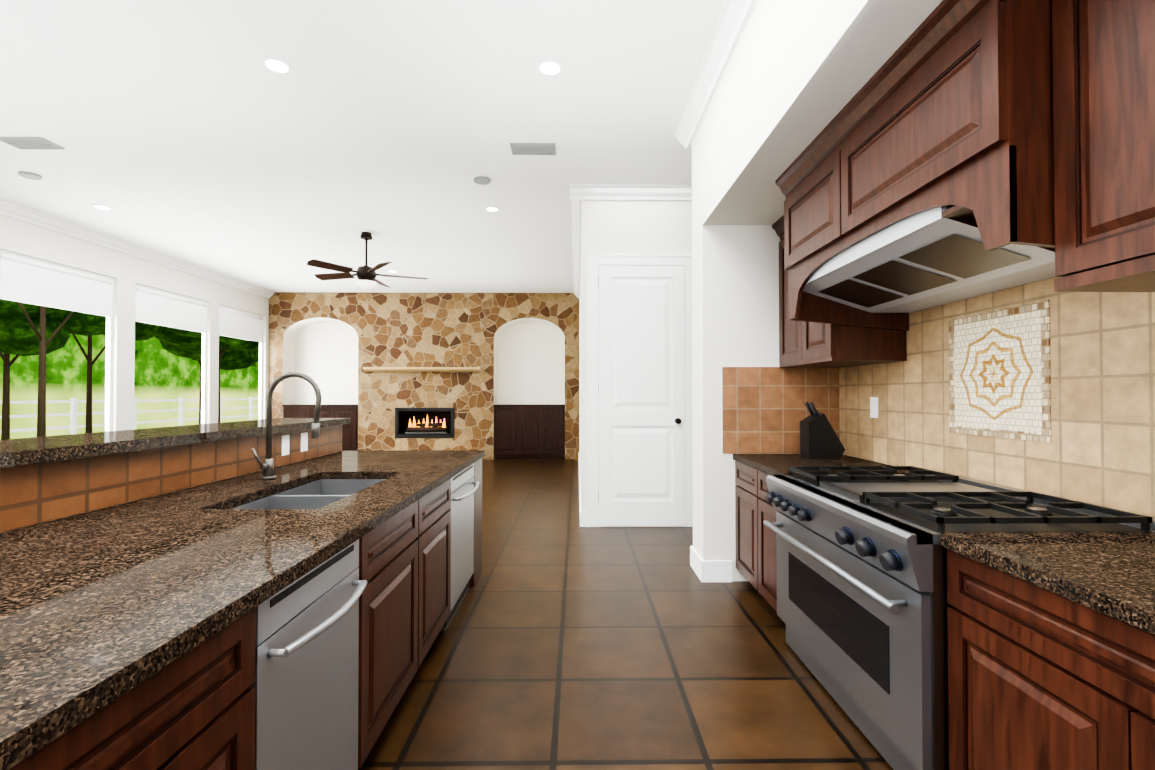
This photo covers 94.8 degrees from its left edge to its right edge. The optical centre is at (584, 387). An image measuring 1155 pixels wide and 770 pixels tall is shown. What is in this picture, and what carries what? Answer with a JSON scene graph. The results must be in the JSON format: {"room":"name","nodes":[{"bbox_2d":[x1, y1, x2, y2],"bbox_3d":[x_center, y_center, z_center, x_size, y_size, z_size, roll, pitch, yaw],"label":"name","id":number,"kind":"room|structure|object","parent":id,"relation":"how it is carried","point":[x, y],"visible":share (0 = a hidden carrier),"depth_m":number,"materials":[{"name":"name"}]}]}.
{"room":"kitchen","nodes":[
{"label":"kitchen","id":0,"kind":"room"},
{"bbox_2d":[0,214,268,430],"bbox_3d":[-6.471,-0.334,4.176,0.120,3.450,15.100,0,-1,-1],"label":"wall","id":1,"kind":"structure","parent":0,"point":[127,272],"depth_m":7.51,"materials":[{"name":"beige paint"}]},
{"bbox_2d":[0,249,113,431],"bbox_3d":[-6.478,-0.386,6.577,0.150,2.280,1.540,0,-1,-1],"label":"window","id":2,"kind":"structure","parent":1,"relation":"in","point":[28,279],"depth_m":6.60,"materials":[{"name":"white"}]},
{"bbox_2d":[0,199,274,297],"bbox_3d":[-6.350,-0.338,3.878,0.115,3.450,14.100,0,-1,-1],"label":"crown molding","id":3,"kind":"structure","parent":1,"relation":"attached to","point":[8,209],"depth_m":7.23,"materials":[{"name":"white wood"}]},
{"bbox_2d":[135,284,207,423],"bbox_3d":[-6.501,-0.362,8.407,0.150,2.280,1.600,0,-1,-1],"label":"window","id":4,"kind":"structure","parent":1,"relation":"in","point":[154,306],"depth_m":8.47,"materials":[{"name":"white"}]},
{"bbox_2d":[219,305,263,419],"bbox_3d":[-6.524,-0.338,10.121,0.150,2.280,1.450,0,-1,-1],"label":"window","id":5,"kind":"structure","parent":1,"relation":"in","point":[234,323],"depth_m":10.26,"materials":[{"name":"white"}]},
{"bbox_2d":[0,0,723,292],"bbox_3d":[-1.712,-2.118,4.262,10.000,0.120,15.100,0,-1,-1],"label":"ceiling","id":6,"kind":"structure","parent":0,"point":[195,132],"depth_m":4.17,"materials":[{"name":"white paint"}]},
{"bbox_2d":[18,171,41,179],"bbox_3d":[-5.323,-2.036,5.104,0.160,0.020,0.158,0,-1,-31],"label":"ceiling vent","id":7,"kind":"object","parent":6,"relation":"in","point":[28,175],"depth_m":5.08,"materials":[{"name":"grey"}]},
{"bbox_2d":[0,137,64,149],"bbox_3d":[-4.645,-2.046,4.453,0.380,0.018,0.200,0,-1,-1],"label":"ceiling vent","id":8,"kind":"object","parent":6,"relation":"in","point":[41,143],"depth_m":4.44,"materials":[{"name":"grey metal"}]},
{"bbox_2d":[91,204,113,210],"bbox_3d":[-5.424,-2.030,5.983,0.188,0.008,0.188,0,-1,-10],"label":"recessed light","id":9,"kind":"object","parent":6,"relation":"in","point":[103,207],"depth_m":5.97,"materials":[{"name":"white"}]},
{"bbox_2d":[260,56,293,74],"bbox_3d":[-1.971,-2.065,3.408,0.188,0.008,0.188,0,-1,-28],"label":"recessed light","id":10,"kind":"object","parent":6,"relation":"in","point":[274,64],"depth_m":3.40,"materials":[{"name":"white"}]},
{"bbox_2d":[307,232,427,288],"bbox_3d":[-2.856,-1.658,6.999,1.483,0.725,1.444,0,-1,-1],"label":"ceiling fan","id":11,"kind":"object","parent":6,"relation":"hanging from","point":[365,274],"visible":1,"depth_m":6.87,"materials":[{"name":"brown metal"}]},
{"bbox_2d":[474,176,489,184],"bbox_3d":[-1.005,-2.035,5.220,0.160,0.020,0.158,0,-1,-31],"label":"ceiling vent","id":12,"kind":"object","parent":6,"relation":"in","point":[481,180],"depth_m":5.19,"materials":[{"name":"grey"}]},
{"bbox_2d":[484,206,500,211],"bbox_3d":[-1.045,-2.030,6.040,0.188,0.008,0.188,0,-1,-10],"label":"recessed light","id":13,"kind":"object","parent":6,"relation":"in","point":[488,208],"depth_m":6.04,"materials":[{"name":"white"}]},
{"bbox_2d":[510,143,555,154],"bbox_3d":[-0.436,-2.045,4.558,0.380,0.018,0.200,0,-1,-1],"label":"ceiling vent","id":14,"kind":"object","parent":6,"relation":"in","point":[516,148],"depth_m":4.53,"materials":[{"name":"grey metal"}]},
{"bbox_2d":[535,58,564,76],"bbox_3d":[-0.221,-2.065,3.431,0.188,0.008,0.188,0,-1,-28],"label":"recessed light","id":15,"kind":"object","parent":6,"relation":"in","point":[549,67],"depth_m":3.42,"materials":[{"name":"white"}]},
{"bbox_2d":[268,292,578,459],"bbox_3d":[-3.415,-0.236,11.366,6.620,3.450,0.800,0,-1,-1],"label":"stone wall","id":16,"kind":"structure","parent":0,"point":[520,348],"depth_m":10.99,"materials":[{"name":"beige stone"}]},
{"bbox_2d":[363,367,481,371],"bbox_3d":[-3.308,-0.375,10.882,2.380,0.085,0.170,0,-1,-1],"label":"mantel shelf","id":17,"kind":"object","parent":16,"relation":"attached to","point":[422,369],"visible":1,"depth_m":10.81,"materials":[{"name":"beige wood"}]},
{"bbox_2d":[395,408,453,437],"bbox_3d":[-3.291,0.730,11.108,1.212,0.622,0.332,0,-1,-1],"label":"fireplace insert","id":18,"kind":"object","parent":16,"relation":"in","point":[427,427],"visible":0.98,"depth_m":10.95,"materials":[{"name":"black metal"}]},
{"bbox_2d":[358,457,892,769],"bbox_3d":[-1.712,1.442,4.214,10.000,0.100,15.100,0,-1,-1],"label":"floor","id":19,"kind":"structure","parent":0,"point":[564,640],"depth_m":2.59,"materials":[{"name":"tile"}]},
{"bbox_2d":[9,762,20,769],"bbox_3d":[-1.238,0.904,0.347,1.045,0.870,0.580,0,-1,-1],"label":"base cabinet","id":20,"kind":"object","parent":19,"relation":"on","point":[17,767],"depth_m":0.68,"materials":[{"name":"brown wood"}]},
{"bbox_2d":[21,607,255,769],"bbox_3d":[-1.246,0.912,0.904,1.045,0.870,0.535,0,-1,-1],"label":"base cabinet","id":21,"kind":"object","parent":19,"relation":"on","point":[193,708],"depth_m":0.96,"materials":[{"name":"brown wood"}]},
{"bbox_2d":[0,425,341,532],"bbox_3d":[-1.858,0.794,1.180,0.148,1.114,5.620,0,-1,-1],"label":"tile backsplash","id":22,"kind":"structure","parent":19,"relation":"on","point":[34,494],"depth_m":2.10,"materials":[{"name":"orange tile"}]},
{"bbox_2d":[0,418,349,467],"bbox_3d":[-1.995,0.213,1.191,0.515,0.044,5.670,0,-1,-1],"label":"bar","id":23,"kind":"object","parent":22,"relation":"on","point":[24,451],"visible":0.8,"depth_m":2.17,"materials":[{"name":"stone"}]},
{"bbox_2d":[282,435,288,455],"bbox_3d":[-1.808,0.348,3.215,0.006,0.120,0.075,0,-1,-1],"label":"electrical outlet plate","id":24,"kind":"object","parent":22,"relation":"attached to","point":[285,438],"depth_m":3.21,"materials":[{"name":"white plastic"}]},
{"bbox_2d":[301,432,307,451],"bbox_3d":[-1.810,0.351,3.435,0.006,0.120,0.075,0,-1,-1],"label":"electrical outlet plate","id":25,"kind":"object","parent":22,"relation":"attached to","point":[304,436],"depth_m":3.43,"materials":[{"name":"white plastic"}]},
{"bbox_2d":[250,539,367,769],"bbox_3d":[-1.008,0.920,1.460,0.696,0.868,0.554,0,-1,-1],"label":"dishwasher","id":26,"kind":"object","parent":19,"relation":"on","point":[305,684],"visible":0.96,"depth_m":1.43,"materials":[{"name":"silver metal"}]},
{"bbox_2d":[283,404,357,450],"bbox_3d":[-5.432,0.921,11.142,1.532,1.130,0.456,0,-1,-1],"label":"base cabinet","id":27,"kind":"object","parent":19,"relation":"on","point":[350,436],"visible":0.42,"depth_m":10.93,"materials":[{"name":"brown wood"}]},
{"bbox_2d":[358,496,424,767],"bbox_3d":[-1.261,0.928,2.059,1.045,0.870,0.635,0,-1,-1],"label":"base cabinet","id":28,"kind":"object","parent":19,"relation":"on","point":[392,555],"depth_m":2.01,"materials":[{"name":"brown wood"}]},
{"bbox_2d":[421,478,450,662],"bbox_3d":[-1.269,0.936,2.684,1.045,0.870,0.615,0,-1,-1],"label":"base cabinet","id":29,"kind":"object","parent":19,"relation":"on","point":[437,610],"depth_m":2.69,"materials":[{"name":"brown wood"}]},
{"bbox_2d":[441,463,478,630],"bbox_3d":[-1.032,0.946,3.339,0.696,0.868,0.674,0,-1,-1],"label":"dishwasher","id":30,"kind":"object","parent":19,"relation":"on","point":[463,488],"visible":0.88,"depth_m":3.29,"materials":[{"name":"silver metal"}]},
{"bbox_2d":[469,458,481,586],"bbox_3d":[-1.286,0.952,3.838,1.040,0.870,0.316,0,-1,-1],"label":"base cabinet","id":31,"kind":"object","parent":19,"relation":"on","point":[477,476],"depth_m":3.82,"materials":[{"name":"brown wood"}]},
{"bbox_2d":[0,450,484,769],"bbox_3d":[-1.250,0.564,1.206,1.065,0.249,5.650,0,-1,-1],"label":"countertop","id":32,"kind":"structure","parent":31,"relation":"on","point":[101,608],"depth_m":1.31,"materials":[{"name":"stone"}]},
{"bbox_2d":[251,372,321,479],"bbox_3d":[-1.478,0.190,2.655,0.298,0.536,0.126,0,-1,-1],"label":"faucet","id":33,"kind":"object","parent":32,"relation":"on","point":[267,467],"visible":1,"depth_m":2.67,"materials":[{"name":"silver metal"}]},
{"bbox_2d":[494,404,564,458],"bbox_3d":[-1.137,0.921,11.198,1.462,1.130,0.456,0,-1,-1],"label":"base cabinet","id":34,"kind":"object","parent":19,"relation":"on","point":[529,431],"visible":1,"depth_m":10.98,"materials":[{"name":"brown wood"}]},
{"bbox_2d":[735,461,777,611],"bbox_3d":[1.463,0.945,3.329,0.755,0.870,0.946,0,-1,-1],"label":"base cabinet","id":35,"kind":"object","parent":19,"relation":"on","point":[756,566],"visible":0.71,"depth_m":3.36,"materials":[{"name":"brown wood"}]},
{"bbox_2d":[733,454,913,474],"bbox_3d":[1.455,0.488,3.335,0.770,0.040,0.946,0,-1,-1],"label":"countertop","id":36,"kind":"structure","parent":35,"relation":"on","point":[773,464],"depth_m":3.32,"materials":[{"name":"stone"}]},
{"bbox_2d":[800,402,844,458],"bbox_3d":[1.597,0.282,3.562,0.240,0.375,0.140,0,-1,-1],"label":"knife block","id":37,"kind":"object","parent":36,"relation":"on","point":[819,438],"visible":1,"depth_m":3.49,"materials":[{"name":"black wood"}]},
{"bbox_2d":[763,466,1154,769],"bbox_3d":[1.404,0.889,2.241,0.901,0.953,1.220,0,-1,-1],"label":"range","id":38,"kind":"object","parent":19,"relation":"on","point":[861,564],"visible":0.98,"depth_m":1.92,"materials":[{"name":"silver metal"}]},
{"bbox_2d":[947,549,1154,769],"bbox_3d":[1.506,0.900,0.023,0.755,0.870,3.210,0,-1,-1],"label":"base cabinet","id":39,"kind":"object","parent":19,"relation":"on","point":[1039,678],"visible":0.94,"depth_m":1.30,"materials":[{"name":"brown wood"}]},
{"bbox_2d":[940,532,1154,634],"bbox_3d":[1.498,0.443,0.026,0.770,0.040,3.216,0,-1,-1],"label":"countertop","id":40,"kind":"structure","parent":39,"relation":"on","point":[1111,574],"depth_m":1.35,"materials":[{"name":"stone"}]},
{"bbox_2d":[579,200,691,511],"bbox_3d":[1.581,-0.273,8.631,3.300,3.450,6.400,0,-1,-1],"label":"wall","id":41,"kind":"structure","parent":0,"point":[636,227],"depth_m":5.43,"materials":[{"name":"beige paint"}]},
{"bbox_2d":[570,184,583,526],"bbox_3d":[-0.119,-0.280,8.151,0.115,3.450,5.715,0,-1,-1],"label":"wall","id":42,"kind":"structure","parent":41,"relation":"attached to","point":[576,190],"depth_m":6.41,"materials":[{"name":"white paint"}]},
{"bbox_2d":[584,184,671,526],"bbox_3d":[1.534,-0.318,5.372,3.080,3.450,0.115,0,-1,-1],"label":"trim","id":43,"kind":"structure","parent":41,"relation":"attached to","point":[638,192],"depth_m":5.37,"materials":[{"name":"white wood"}]},
{"bbox_2d":[587,253,692,526],"bbox_3d":[0.583,0.022,5.398,1.104,2.772,0.030,0,-1,-1],"label":"door frame","id":44,"kind":"structure","parent":41,"relation":"attached to","point":[594,260],"depth_m":5.39,"materials":[{"name":"white wood"}]},
{"bbox_2d":[598,266,684,525],"bbox_3d":[0.582,0.078,5.364,0.876,2.638,0.095,0,-1,-1],"label":"door","id":45,"kind":"structure","parent":41,"relation":"in","point":[641,390],"depth_m":5.39,"materials":[{"name":"white wood"}]},
{"bbox_2d":[692,0,942,580],"bbox_3d":[1.526,-0.383,0.555,1.260,3.450,7.250,0,-1,-1],"label":"wall","id":46,"kind":"structure","parent":0,"point":[797,75],"depth_m":2.65,"materials":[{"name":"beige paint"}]},
{"bbox_2d":[672,0,755,581],"bbox_3d":[0.839,-0.382,0.604,0.115,3.450,7.365,0,-1,-1],"label":"trim","id":47,"kind":"structure","parent":46,"relation":"attached to","point":[730,26],"depth_m":3.54,"materials":[{"name":"white"}]},
{"bbox_2d":[722,367,837,453],"bbox_3d":[1.414,-0.080,3.821,0.840,1.106,0.008,0,-1,-1],"label":"backsplash","id":48,"kind":"structure","parent":46,"relation":"attached to","point":[763,408],"depth_m":3.81,"materials":[{"name":"tile"}]},
{"bbox_2d":[772,215,906,367],"bbox_3d":[1.599,-0.663,3.433,0.480,1.028,0.785,0,-1,-1],"label":"upper cabinet","id":49,"kind":"object","parent":46,"relation":"attached to","point":[803,344],"visible":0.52,"depth_m":3.16,"materials":[{"name":"brown wood"}]},
{"bbox_2d":[776,0,1054,330],"bbox_3d":[1.479,-0.764,2.260,0.750,0.858,1.550,0,-1,-1],"label":"range hood enclosure","id":50,"kind":"object","parent":46,"relation":"attached to","point":[917,174],"visible":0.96,"depth_m":1.89,"materials":[{"name":"brown wood"}]},
{"bbox_2d":[838,277,1154,516],"bbox_3d":[1.875,-0.117,1.131,0.008,1.106,5.400,0,-1,-1],"label":"backsplash","id":51,"kind":"structure","parent":46,"relation":"attached to","point":[1099,449],"depth_m":2.09,"materials":[{"name":"tile"}]},
{"bbox_2d":[870,397,877,417],"bbox_3d":[1.839,0.125,3.367,0.006,0.130,0.080,0,-1,-1],"label":"electrical outlet plate","id":52,"kind":"object","parent":51,"relation":"attached to","point":[873,414],"depth_m":3.36,"materials":[{"name":"white plastic"}]},
{"bbox_2d":[948,300,1050,442],"bbox_3d":[1.851,-0.063,2.400,0.006,0.570,0.570,0,-1,-1],"label":"medallion","id":53,"kind":"object","parent":51,"relation":"attached to","point":[999,373],"visible":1,"depth_m":2.35,"materials":[{"name":"beige tile"}]},
{"bbox_2d":[1052,0,1154,291],"bbox_3d":[1.589,-0.741,0.974,0.565,0.938,1.016,0,-1,-1],"label":"upper cabinet","id":54,"kind":"object","parent":46,"relation":"attached to","point":[1103,52],"visible":1,"depth_m":1.33,"materials":[{"name":"brown wood"}]},
{"label":"outside","id":55,"kind":"structure","parent":0,"visible":0},
{"bbox_2d":[0,334,258,439],"bbox_3d":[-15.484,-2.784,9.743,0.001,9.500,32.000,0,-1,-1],"label":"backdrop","id":56,"kind":"structure","parent":55,"point":[161,372],"depth_m":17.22,"materials":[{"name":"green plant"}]},
{"label":"lawn","id":57,"kind":"structure","parent":55,"visible":0},
{"bbox_2d":[0,397,257,433],"bbox_3d":[-14.136,0.956,13.710,0.100,1.370,26.100,0,-1,-1],"label":"fence","id":58,"kind":"object","parent":57,"relation":"on","point":[73,414],"visible":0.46,"depth_m":16.68,"materials":[{"name":"white wood"}]},
{"bbox_2d":[0,299,258,439],"bbox_3d":[-12.993,-1.474,11.194,7.069,6.160,19.624,0,-1,-1],"label":"tree","id":59,"kind":"object","parent":57,"relation":"on","point":[26,329],"visible":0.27,"depth_m":12.30,"materials":[{"name":"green plant"}]}
]}

